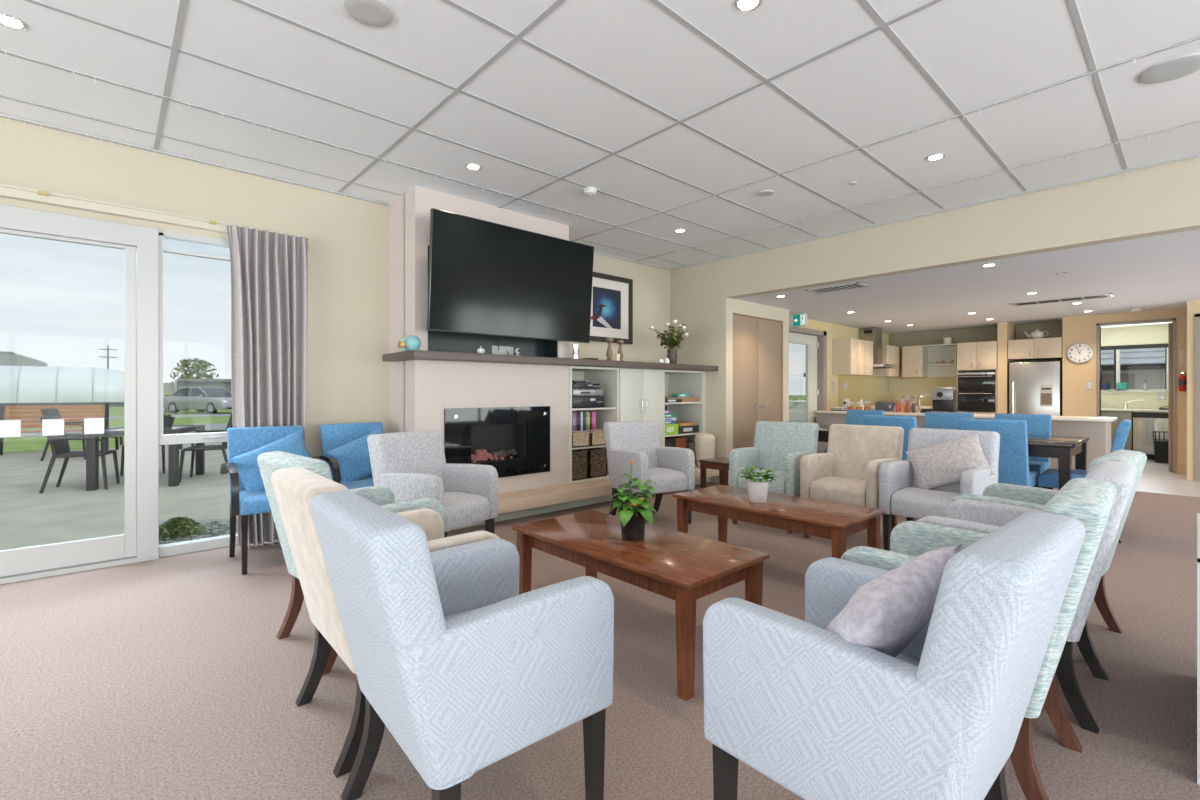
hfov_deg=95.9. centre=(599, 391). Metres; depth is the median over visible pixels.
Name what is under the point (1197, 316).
door
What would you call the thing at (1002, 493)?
armchair
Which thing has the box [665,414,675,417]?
game box
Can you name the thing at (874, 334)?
range hood
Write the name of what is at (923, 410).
tray
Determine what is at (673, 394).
box
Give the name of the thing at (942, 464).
cushion
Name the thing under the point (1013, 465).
dining chair
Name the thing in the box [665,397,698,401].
wooden box
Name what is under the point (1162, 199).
wall
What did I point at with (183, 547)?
window
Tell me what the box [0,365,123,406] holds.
fence
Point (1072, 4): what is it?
ceiling grid
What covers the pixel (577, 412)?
case
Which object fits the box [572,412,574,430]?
case
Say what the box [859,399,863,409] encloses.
milk jug
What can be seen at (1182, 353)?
notice
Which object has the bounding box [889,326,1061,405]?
wall
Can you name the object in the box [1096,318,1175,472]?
door frame
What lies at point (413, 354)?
mantel shelf
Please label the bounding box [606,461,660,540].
potted plant
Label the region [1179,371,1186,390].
fire extinguisher
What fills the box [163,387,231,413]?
car
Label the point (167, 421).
planter
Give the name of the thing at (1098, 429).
kitchen island
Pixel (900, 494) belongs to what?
armchair
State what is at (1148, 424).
tea towel
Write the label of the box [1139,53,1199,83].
ceiling speaker
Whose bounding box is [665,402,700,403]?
shelf
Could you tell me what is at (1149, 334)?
wall
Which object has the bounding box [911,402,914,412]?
sauce bottle
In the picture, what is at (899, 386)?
backsplash
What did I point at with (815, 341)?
door
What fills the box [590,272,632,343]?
framed picture
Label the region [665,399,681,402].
book
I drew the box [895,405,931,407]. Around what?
countertop
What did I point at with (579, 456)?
storage basket
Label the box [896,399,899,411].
sauce bottle
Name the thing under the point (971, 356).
oven tower
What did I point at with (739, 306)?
wall
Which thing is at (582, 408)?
shelf
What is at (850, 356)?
upper cabinet
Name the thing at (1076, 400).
wall
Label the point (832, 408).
tray
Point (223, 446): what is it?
patio chair
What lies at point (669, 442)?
game box
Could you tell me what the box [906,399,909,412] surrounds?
sauce bottle
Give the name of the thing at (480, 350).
ornament
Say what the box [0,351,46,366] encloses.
shed
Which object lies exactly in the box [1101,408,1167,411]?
countertop
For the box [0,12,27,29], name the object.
recessed light
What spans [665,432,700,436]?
shelf
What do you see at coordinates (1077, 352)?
wall clock
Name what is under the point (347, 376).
wall
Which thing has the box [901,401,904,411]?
sauce bottle
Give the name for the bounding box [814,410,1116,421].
island countertop
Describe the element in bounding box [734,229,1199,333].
ceiling
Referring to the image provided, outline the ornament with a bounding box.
[477,346,484,353]
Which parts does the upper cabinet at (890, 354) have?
door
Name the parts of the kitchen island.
panel, panel, panel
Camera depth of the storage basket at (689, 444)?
6.90 m
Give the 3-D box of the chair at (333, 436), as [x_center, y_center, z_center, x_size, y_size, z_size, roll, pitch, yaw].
[-1.833,0.708,4.187,0.566,0.904,0.569,0,0,-42]
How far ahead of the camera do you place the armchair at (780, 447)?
4.82 m
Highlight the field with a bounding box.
[5,395,805,414]
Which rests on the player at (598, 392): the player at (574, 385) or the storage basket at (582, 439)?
the player at (574, 385)
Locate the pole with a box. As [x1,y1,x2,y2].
[99,345,116,368]
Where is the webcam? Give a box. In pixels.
[515,348,520,355]
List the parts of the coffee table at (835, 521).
leg, leg, leg, leg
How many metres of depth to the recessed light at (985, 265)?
5.03 m
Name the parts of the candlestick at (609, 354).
stem, dish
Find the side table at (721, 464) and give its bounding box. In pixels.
[699,457,728,488]
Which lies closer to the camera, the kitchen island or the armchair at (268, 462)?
the armchair at (268, 462)
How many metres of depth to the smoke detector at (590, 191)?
4.47 m
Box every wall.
[0,117,669,456]
[388,185,568,493]
[670,156,1199,483]
[733,299,788,421]
[801,319,888,409]
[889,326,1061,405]
[997,308,1186,473]
[1101,324,1167,408]
[1187,300,1199,480]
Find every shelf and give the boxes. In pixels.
[382,350,717,370]
[572,407,615,409]
[572,445,605,449]
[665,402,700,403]
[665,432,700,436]
[921,343,956,376]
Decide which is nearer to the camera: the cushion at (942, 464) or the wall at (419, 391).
the cushion at (942, 464)
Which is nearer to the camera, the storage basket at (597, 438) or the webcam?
the webcam
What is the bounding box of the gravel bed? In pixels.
[159,518,237,544]
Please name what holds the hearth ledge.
on the floor
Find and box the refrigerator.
[1009,360,1061,415]
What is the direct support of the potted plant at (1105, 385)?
on the window at (1116, 349)
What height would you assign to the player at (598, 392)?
0.069 m
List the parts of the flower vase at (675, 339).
stem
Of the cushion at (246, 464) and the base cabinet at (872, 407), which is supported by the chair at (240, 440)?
the cushion at (246, 464)
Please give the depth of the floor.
2.10 m
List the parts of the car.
cabin glass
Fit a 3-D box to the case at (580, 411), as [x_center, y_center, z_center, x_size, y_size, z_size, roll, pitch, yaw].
[-0.218,0.314,5.799,0.020,0.202,0.141,0,0,-42]
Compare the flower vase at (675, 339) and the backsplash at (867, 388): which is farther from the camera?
the backsplash at (867, 388)
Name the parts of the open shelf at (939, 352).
shelf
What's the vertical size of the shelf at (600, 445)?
0.018 m
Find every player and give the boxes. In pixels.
[572,380,594,383]
[572,383,599,388]
[572,389,602,395]
[572,396,603,407]
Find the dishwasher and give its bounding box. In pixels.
[1133,412,1167,454]
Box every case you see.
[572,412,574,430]
[576,411,578,430]
[578,411,582,430]
[579,412,580,430]
[580,411,584,429]
[586,411,587,429]
[588,412,589,429]
[590,412,591,429]
[593,412,595,429]
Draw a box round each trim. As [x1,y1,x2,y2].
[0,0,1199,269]
[0,184,309,245]
[428,246,557,357]
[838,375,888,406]
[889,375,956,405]
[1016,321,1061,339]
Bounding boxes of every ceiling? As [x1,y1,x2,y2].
[0,0,1199,268]
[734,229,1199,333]
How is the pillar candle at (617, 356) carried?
on the mantel shelf at (413, 354)
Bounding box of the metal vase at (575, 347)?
[571,316,594,358]
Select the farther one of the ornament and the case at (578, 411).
the case at (578, 411)
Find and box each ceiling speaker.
[344,0,392,26]
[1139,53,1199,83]
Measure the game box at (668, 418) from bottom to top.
0.037 m
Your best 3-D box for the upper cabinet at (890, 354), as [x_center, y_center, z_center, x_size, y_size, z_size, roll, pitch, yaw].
[5.558,-0.585,10.529,0.615,0.590,0.350,0,0,-42]
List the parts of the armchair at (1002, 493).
armrest, armrest, leg, leg, backrest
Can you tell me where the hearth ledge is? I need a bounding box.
[455,465,718,529]
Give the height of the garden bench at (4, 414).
0.958 m
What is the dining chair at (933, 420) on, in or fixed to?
on the floor
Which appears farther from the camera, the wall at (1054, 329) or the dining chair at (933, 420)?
the wall at (1054, 329)
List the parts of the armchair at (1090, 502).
armrest, armrest, leg, leg, backrest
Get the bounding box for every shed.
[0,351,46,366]
[174,378,231,392]
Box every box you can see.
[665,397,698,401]
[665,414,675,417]
[665,417,675,420]
[665,421,674,423]
[665,424,677,434]
[665,436,685,447]
[665,438,674,446]
[672,393,688,396]
[675,421,696,425]
[678,425,698,433]
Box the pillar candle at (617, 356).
[615,353,619,360]
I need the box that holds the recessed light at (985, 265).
[981,264,996,266]
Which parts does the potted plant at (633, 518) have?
pot, stem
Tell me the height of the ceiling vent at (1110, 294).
0.007 m
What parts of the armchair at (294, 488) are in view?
leg, backrest, leg, armrest, armrest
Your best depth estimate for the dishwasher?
9.27 m
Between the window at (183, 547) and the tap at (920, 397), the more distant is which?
the tap at (920, 397)
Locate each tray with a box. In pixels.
[830,407,845,410]
[921,408,931,412]
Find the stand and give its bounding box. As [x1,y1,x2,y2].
[900,396,915,411]
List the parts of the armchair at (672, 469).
leg, armrest, backrest, leg, seat, armrest, leg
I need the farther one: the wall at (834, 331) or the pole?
the pole
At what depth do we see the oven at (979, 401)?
9.40 m
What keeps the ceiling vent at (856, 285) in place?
in the ceiling at (1159, 272)
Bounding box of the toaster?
[875,401,894,411]
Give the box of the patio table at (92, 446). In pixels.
[85,425,204,490]
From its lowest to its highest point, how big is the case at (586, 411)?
0.203 m
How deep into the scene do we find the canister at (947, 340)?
10.08 m
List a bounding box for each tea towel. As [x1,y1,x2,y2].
[1142,418,1154,445]
[1156,418,1167,440]
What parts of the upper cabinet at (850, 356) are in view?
door, door, door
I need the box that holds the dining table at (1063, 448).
[798,425,1088,496]
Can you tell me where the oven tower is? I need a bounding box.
[957,341,996,413]
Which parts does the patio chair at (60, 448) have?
leg, backrest, leg, armrest, seat, armrest, leg, leg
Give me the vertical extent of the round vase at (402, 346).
0.122 m
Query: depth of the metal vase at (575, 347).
5.41 m
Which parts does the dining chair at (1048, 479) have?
seat, backrest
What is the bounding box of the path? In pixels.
[4,401,790,419]
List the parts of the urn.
lid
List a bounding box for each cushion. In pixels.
[227,430,311,491]
[327,427,383,481]
[825,543,961,656]
[906,432,994,488]
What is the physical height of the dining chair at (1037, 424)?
0.932 m
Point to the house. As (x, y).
(1137, 366)
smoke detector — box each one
[583,187,596,195]
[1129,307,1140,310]
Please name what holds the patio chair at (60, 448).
on the patio
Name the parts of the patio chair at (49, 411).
leg, backrest, armrest, seat, leg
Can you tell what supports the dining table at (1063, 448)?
on the floor
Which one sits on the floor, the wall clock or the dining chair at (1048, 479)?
the dining chair at (1048, 479)
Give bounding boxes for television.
[427,208,593,342]
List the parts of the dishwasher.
control panel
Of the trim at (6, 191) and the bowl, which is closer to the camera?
the trim at (6, 191)
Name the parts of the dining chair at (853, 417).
backrest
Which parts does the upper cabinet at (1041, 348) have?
door, door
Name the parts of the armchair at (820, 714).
leg, armrest, armrest, seat, leg, backrest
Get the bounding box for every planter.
[163,413,178,427]
[1116,383,1127,388]
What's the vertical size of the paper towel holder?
0.200 m
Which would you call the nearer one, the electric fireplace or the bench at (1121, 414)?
the electric fireplace
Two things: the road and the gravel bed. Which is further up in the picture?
the road
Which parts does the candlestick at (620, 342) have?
stem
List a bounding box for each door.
[0,204,158,583]
[733,312,782,448]
[789,327,826,422]
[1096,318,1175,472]
[1195,314,1199,481]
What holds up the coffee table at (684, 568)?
on the floor
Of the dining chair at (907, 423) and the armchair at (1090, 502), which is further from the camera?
the dining chair at (907, 423)
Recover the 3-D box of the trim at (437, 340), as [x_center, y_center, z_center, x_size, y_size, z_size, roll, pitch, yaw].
[-1.004,-0.765,5.027,1.360,0.890,0.230,0,0,-42]
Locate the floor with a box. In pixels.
[0,459,1199,799]
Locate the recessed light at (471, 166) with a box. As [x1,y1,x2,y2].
[465,163,480,169]
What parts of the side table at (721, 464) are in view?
leg, leg, leg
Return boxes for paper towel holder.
[843,399,849,410]
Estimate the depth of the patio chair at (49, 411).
9.60 m
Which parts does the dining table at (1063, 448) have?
leg, leg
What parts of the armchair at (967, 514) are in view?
armrest, armrest, leg, leg, backrest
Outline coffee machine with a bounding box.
[932,387,957,411]
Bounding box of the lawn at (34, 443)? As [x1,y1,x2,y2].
[3,402,805,453]
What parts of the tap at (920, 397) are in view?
spout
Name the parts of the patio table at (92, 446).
leg, frame, glass, leg, leg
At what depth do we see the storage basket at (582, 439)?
5.60 m
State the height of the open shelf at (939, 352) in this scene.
0.600 m
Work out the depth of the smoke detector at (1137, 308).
7.58 m
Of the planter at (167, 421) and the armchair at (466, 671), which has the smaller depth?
the armchair at (466, 671)
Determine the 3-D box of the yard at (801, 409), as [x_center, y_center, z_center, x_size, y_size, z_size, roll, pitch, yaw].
[25.709,1.261,26.657,46.100,0.098,55.000,0,0,-42]
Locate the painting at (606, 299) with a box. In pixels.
[593,286,620,328]
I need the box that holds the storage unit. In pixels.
[569,366,705,483]
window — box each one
[159,229,237,557]
[1101,343,1167,392]
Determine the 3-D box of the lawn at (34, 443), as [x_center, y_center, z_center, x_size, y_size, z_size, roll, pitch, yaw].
[-18.662,1.266,20.605,120.000,0.109,24.400,0,0,-42]
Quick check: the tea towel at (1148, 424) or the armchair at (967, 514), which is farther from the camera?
the tea towel at (1148, 424)
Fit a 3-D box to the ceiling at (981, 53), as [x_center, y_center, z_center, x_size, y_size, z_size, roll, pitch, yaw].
[0.307,-1.730,0.480,10.500,0.100,9.700,0,0,-42]
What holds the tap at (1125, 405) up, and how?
on the bench at (1121, 414)
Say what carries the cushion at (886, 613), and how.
on the armchair at (820, 714)
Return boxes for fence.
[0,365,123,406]
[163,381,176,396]
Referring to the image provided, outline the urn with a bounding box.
[694,433,715,466]
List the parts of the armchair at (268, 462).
leg, backrest, leg, armrest, armrest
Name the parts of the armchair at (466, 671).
leg, backrest, leg, seat, armrest, armrest, leg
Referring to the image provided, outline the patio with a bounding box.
[0,412,805,549]
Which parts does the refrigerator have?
handle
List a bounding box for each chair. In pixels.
[39,415,119,493]
[40,408,85,460]
[119,411,171,475]
[179,414,232,481]
[220,425,323,574]
[318,422,382,488]
[824,409,883,452]
[863,415,916,459]
[924,412,973,429]
[959,418,1038,486]
[994,413,1051,487]
[1038,419,1130,542]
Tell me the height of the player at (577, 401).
0.124 m
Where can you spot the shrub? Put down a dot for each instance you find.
(170, 528)
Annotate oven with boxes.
[958,370,995,390]
[958,391,995,411]
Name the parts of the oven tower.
door, door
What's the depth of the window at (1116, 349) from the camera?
9.79 m
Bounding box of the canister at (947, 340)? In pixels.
[943,337,951,343]
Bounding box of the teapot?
[1024,329,1048,338]
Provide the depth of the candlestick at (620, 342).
5.87 m
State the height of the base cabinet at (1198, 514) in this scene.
0.665 m
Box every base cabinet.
[853,405,931,411]
[1197,513,1199,784]
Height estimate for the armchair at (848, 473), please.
0.880 m
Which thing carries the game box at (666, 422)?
on the game box at (670, 429)
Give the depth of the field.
36.16 m
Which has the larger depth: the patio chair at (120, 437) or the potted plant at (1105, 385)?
the potted plant at (1105, 385)
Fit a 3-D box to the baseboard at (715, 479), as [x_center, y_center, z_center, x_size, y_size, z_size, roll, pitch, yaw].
[1.485,1.115,6.843,0.012,0.090,0.250,0,0,-42]
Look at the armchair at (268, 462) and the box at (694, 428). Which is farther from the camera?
the box at (694, 428)
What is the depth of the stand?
8.46 m
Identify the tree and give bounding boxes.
[169,358,218,379]
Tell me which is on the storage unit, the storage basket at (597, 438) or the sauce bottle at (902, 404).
the storage basket at (597, 438)
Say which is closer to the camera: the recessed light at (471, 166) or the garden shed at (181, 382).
the recessed light at (471, 166)
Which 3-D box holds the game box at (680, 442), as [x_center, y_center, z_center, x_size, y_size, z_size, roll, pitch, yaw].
[0.920,0.660,6.850,0.200,0.159,0.281,0,0,-42]
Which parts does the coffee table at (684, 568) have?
leg, leg, leg, leg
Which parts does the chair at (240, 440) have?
armrest, leg, leg, seat, backrest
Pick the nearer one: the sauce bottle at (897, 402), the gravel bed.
the gravel bed
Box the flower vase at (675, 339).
[649,320,689,363]
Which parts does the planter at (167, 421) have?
pot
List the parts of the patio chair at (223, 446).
leg, leg, seat, armrest, leg, backrest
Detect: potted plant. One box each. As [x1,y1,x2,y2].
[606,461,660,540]
[737,466,778,502]
[1102,380,1110,388]
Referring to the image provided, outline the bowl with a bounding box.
[944,360,953,363]
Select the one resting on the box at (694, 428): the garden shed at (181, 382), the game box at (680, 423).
the game box at (680, 423)
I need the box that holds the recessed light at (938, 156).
[926,153,945,160]
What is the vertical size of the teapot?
0.175 m
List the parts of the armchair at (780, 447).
armrest, seat, backrest, armrest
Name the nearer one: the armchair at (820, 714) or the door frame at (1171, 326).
the armchair at (820, 714)
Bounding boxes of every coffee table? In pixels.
[512,510,769,700]
[673,485,884,558]
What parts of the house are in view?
door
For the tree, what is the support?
on the field
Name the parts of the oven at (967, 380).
handle, control panel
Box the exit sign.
[789,313,806,327]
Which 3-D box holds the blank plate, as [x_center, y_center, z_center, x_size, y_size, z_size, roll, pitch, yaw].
[1.402,-1.673,4.571,0.130,0.011,0.130,0,0,-42]
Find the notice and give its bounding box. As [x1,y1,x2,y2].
[1179,349,1186,363]
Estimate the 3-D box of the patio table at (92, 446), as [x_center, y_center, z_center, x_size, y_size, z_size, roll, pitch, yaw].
[-6.023,0.850,7.254,0.920,0.720,1.120,0,0,-21]
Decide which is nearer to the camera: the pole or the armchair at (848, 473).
the armchair at (848, 473)
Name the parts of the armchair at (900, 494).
leg, armrest, seat, backrest, armrest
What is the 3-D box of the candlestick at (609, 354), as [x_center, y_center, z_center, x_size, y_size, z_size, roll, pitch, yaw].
[0.101,-0.444,5.758,0.086,0.245,0.085,0,0,-42]
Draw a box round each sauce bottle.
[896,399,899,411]
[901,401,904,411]
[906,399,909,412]
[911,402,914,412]
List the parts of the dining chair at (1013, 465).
seat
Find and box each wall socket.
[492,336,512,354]
[1157,394,1165,399]
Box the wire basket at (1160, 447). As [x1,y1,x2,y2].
[1152,431,1167,462]
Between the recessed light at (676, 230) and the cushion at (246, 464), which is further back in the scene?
the recessed light at (676, 230)
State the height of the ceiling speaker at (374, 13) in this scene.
0.011 m
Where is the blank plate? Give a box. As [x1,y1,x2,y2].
[758,190,773,196]
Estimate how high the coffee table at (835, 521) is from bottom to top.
0.450 m
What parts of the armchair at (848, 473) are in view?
armrest, seat, backrest, armrest, leg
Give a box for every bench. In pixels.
[0,404,109,454]
[1101,408,1167,459]
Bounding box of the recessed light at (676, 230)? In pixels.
[674,229,685,232]
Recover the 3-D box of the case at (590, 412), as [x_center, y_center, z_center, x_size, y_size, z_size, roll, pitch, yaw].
[-0.144,0.319,5.866,0.028,0.192,0.141,0,0,-42]
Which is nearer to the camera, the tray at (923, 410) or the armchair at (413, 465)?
the armchair at (413, 465)
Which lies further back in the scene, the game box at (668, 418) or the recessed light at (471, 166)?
the game box at (668, 418)
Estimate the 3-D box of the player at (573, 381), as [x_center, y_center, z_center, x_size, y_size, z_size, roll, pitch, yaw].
[-0.257,-0.099,5.779,0.277,0.029,0.308,0,0,-42]
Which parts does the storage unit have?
door, door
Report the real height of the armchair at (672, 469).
0.880 m
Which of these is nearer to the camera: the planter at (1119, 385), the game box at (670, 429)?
the game box at (670, 429)
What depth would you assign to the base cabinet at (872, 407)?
10.03 m
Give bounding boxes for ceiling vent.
[805,282,869,293]
[1009,293,1114,305]
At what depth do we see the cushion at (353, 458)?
4.10 m
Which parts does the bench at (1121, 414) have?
door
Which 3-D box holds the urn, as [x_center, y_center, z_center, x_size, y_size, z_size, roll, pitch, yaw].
[1.302,0.729,6.711,0.258,0.410,0.258,0,0,-42]
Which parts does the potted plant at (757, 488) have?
pot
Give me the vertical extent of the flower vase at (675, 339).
0.520 m
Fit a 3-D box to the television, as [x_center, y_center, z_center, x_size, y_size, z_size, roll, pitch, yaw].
[-0.859,-0.935,4.881,1.645,0.930,0.582,0,0,-42]
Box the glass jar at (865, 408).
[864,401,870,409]
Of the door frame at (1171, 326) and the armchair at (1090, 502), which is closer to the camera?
the armchair at (1090, 502)
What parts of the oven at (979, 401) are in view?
handle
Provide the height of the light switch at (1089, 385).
0.120 m
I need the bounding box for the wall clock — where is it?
[1066,343,1093,362]
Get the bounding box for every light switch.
[831,380,833,392]
[1086,382,1092,389]
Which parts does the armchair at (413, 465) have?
backrest, armrest, seat, armrest, leg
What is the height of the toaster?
0.154 m
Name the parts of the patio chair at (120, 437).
armrest, leg, leg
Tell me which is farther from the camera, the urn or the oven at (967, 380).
the oven at (967, 380)
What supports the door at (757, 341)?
in the wall at (739, 306)
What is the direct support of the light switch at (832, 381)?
attached to the wall at (834, 331)
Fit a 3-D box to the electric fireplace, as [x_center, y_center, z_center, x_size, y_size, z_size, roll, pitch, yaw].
[-0.974,0.465,5.019,1.105,0.640,0.243,0,0,-42]
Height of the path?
0.080 m
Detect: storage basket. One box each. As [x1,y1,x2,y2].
[572,431,589,447]
[572,449,587,480]
[583,447,605,477]
[586,431,605,445]
[686,441,696,462]
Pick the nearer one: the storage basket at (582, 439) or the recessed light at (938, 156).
the recessed light at (938, 156)
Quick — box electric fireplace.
[444,406,549,477]
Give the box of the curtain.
[226,225,307,546]
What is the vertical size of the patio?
0.100 m
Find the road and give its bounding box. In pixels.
[4,404,805,437]
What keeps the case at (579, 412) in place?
on the case riser
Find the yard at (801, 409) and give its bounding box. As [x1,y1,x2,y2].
[789,407,805,412]
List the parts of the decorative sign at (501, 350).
plate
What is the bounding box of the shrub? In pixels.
[159,516,206,540]
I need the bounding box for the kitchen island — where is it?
[814,410,1116,469]
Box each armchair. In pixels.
[257,451,444,674]
[271,467,498,777]
[310,490,613,799]
[367,430,497,537]
[603,420,694,523]
[703,511,1084,799]
[729,421,818,533]
[800,424,903,537]
[841,478,1116,799]
[879,428,999,550]
[917,461,1136,733]
[951,450,1146,664]
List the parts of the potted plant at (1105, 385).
pot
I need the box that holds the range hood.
[858,327,896,368]
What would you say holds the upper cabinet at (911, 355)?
attached to the wall at (982, 334)
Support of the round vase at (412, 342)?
on the mantel shelf at (413, 354)
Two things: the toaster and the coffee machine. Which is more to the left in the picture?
the toaster
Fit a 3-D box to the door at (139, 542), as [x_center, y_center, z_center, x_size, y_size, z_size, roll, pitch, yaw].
[-3.697,0.015,3.263,1.600,2.290,0.140,0,0,-42]
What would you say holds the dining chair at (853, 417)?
on the floor
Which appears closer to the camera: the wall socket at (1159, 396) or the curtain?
the curtain
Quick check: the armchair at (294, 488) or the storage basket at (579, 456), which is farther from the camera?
the storage basket at (579, 456)
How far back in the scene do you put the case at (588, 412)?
5.79 m
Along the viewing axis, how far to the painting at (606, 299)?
6.61 m
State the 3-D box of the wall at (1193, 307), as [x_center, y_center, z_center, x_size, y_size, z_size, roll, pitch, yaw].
[9.519,-0.007,5.578,0.800,2.335,4.690,0,0,-42]
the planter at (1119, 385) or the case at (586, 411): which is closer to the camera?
the case at (586, 411)
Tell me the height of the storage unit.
1.417 m
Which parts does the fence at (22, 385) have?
board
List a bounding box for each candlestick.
[605,338,613,359]
[617,340,623,360]
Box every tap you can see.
[915,396,926,412]
[1123,399,1142,408]
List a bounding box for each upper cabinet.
[832,338,872,375]
[870,345,898,376]
[902,345,920,376]
[1008,337,1061,360]
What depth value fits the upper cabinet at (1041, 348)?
8.85 m
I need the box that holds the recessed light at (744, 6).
[734,0,761,12]
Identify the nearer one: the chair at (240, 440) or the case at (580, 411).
the chair at (240, 440)
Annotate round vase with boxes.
[398,337,409,351]
[406,336,420,350]
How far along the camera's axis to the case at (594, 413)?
5.85 m
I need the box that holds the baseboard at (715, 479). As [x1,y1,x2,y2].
[710,476,718,482]
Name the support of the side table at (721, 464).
on the floor
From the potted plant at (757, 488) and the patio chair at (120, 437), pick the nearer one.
the potted plant at (757, 488)
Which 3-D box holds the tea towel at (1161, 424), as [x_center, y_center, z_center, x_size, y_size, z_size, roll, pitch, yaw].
[9.396,0.705,9.029,0.029,0.500,0.156,0,0,-42]
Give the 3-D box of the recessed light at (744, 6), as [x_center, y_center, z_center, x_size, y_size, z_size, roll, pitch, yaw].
[0.639,-1.677,2.334,0.120,0.005,0.120,0,0,-42]
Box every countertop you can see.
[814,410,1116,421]
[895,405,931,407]
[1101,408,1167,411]

